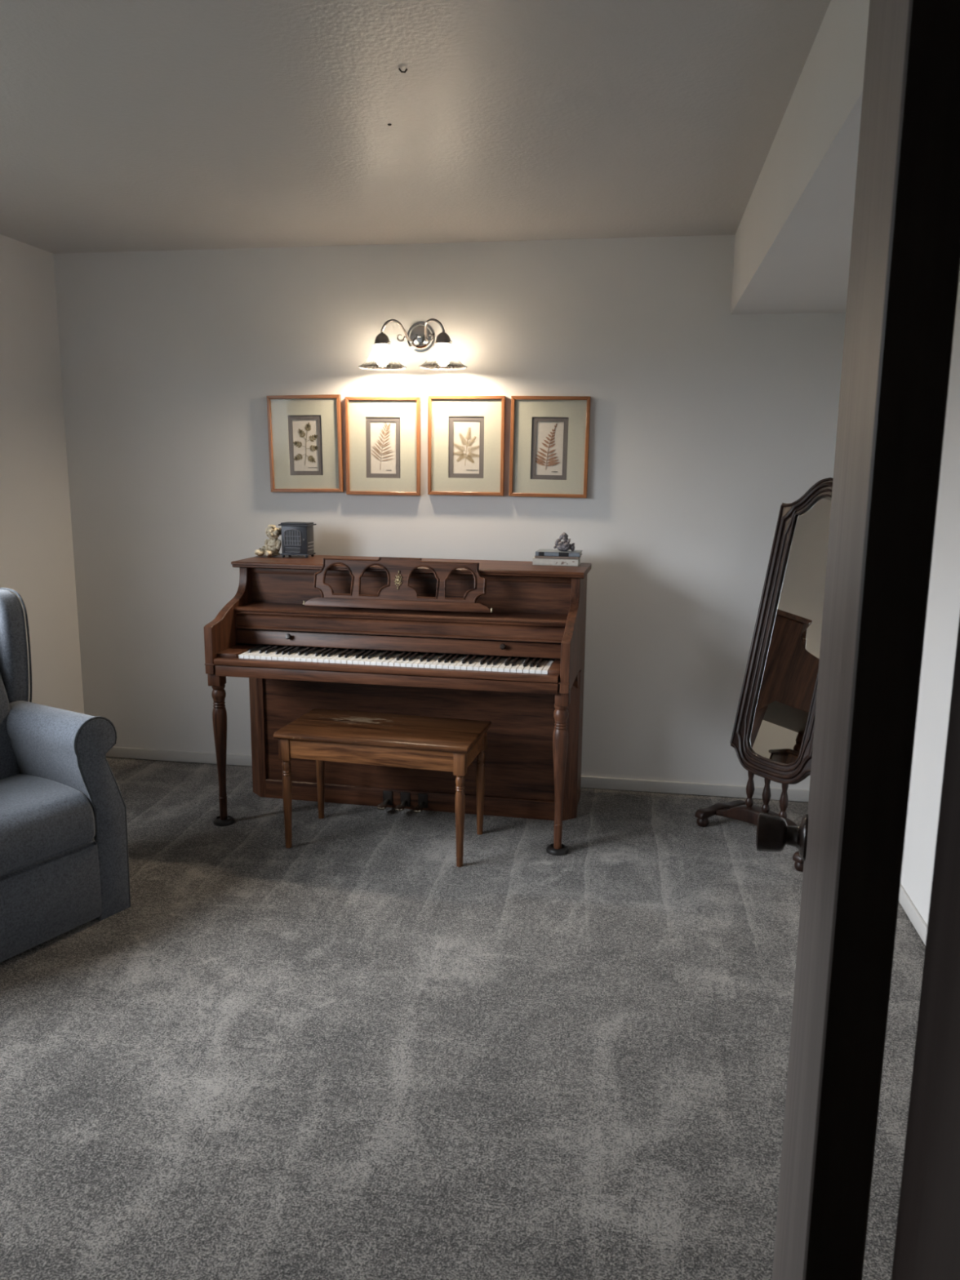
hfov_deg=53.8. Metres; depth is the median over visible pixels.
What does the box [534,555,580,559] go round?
book
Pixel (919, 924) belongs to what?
baseboard
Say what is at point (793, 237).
soffit
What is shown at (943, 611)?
wall
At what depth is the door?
0.54 m
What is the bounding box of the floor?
[0,756,925,1279]
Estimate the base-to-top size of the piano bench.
0.474 m
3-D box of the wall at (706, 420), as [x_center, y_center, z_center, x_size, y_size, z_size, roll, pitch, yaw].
[-0.168,-0.542,4.407,3.946,2.440,0.120,2,11,9]
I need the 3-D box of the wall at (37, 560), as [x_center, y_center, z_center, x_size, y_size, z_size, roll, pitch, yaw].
[-2.527,-0.110,1.919,0.120,2.440,5.635,2,11,9]
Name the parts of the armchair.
backrest, footrest panel, armrest, arm panel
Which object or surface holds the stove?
on the upright piano
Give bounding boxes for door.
[755,0,959,1279]
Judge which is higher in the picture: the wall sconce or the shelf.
the wall sconce
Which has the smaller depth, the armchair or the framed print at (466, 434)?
the armchair
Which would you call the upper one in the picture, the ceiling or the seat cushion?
the ceiling
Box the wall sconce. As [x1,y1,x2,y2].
[358,318,467,370]
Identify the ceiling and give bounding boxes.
[0,0,831,253]
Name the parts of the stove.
ash drawer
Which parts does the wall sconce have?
lamp shade, gooseneck arm, gooseneck arm, lamp shade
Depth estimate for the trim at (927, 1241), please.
0.49 m
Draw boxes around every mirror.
[694,477,833,871]
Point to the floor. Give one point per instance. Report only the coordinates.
(351, 1051)
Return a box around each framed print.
[266,394,343,492]
[345,396,421,495]
[427,395,505,496]
[508,395,591,497]
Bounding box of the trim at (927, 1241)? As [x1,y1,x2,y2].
[891,614,959,1279]
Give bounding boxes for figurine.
[253,524,281,556]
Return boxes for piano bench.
[273,708,491,866]
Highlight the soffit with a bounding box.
[730,0,870,314]
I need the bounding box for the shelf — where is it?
[233,601,568,627]
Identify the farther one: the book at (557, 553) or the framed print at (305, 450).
the framed print at (305, 450)
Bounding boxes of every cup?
[213,815,234,826]
[546,843,568,855]
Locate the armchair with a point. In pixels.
(64, 857)
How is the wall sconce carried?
attached to the wall at (706, 420)
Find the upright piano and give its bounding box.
[203,555,591,855]
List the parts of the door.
knob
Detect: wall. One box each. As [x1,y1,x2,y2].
[0,234,84,714]
[53,235,845,801]
[900,271,959,924]
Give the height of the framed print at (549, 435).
0.438 m
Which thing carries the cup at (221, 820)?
on the floor
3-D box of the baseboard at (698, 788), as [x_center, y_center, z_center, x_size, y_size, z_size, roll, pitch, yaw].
[-0.191,0.639,4.558,3.706,0.054,0.012,2,11,9]
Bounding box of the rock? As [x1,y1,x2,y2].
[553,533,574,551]
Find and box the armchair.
[0,587,130,962]
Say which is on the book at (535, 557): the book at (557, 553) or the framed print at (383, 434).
the book at (557, 553)
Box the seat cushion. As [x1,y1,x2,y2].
[0,773,96,877]
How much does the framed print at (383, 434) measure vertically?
0.438 m
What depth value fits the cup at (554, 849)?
3.69 m
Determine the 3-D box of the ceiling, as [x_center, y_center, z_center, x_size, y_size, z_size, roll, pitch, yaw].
[-0.627,-1.278,1.385,3.946,0.111,5.875,2,11,9]
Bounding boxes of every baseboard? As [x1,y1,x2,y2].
[105,746,808,801]
[898,883,927,945]
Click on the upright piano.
(502, 643)
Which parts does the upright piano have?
leg, panel, fallboard knob, arch moulding, arch moulding, key bed rail, border moulding, fallboard rail, panel, rail, rail, panel, lid, arch moulding, arch moulding, fallboard knob, leg, panel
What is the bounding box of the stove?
[278,521,316,558]
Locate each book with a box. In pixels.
[532,556,581,566]
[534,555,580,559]
[535,549,582,556]
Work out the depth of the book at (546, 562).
4.03 m

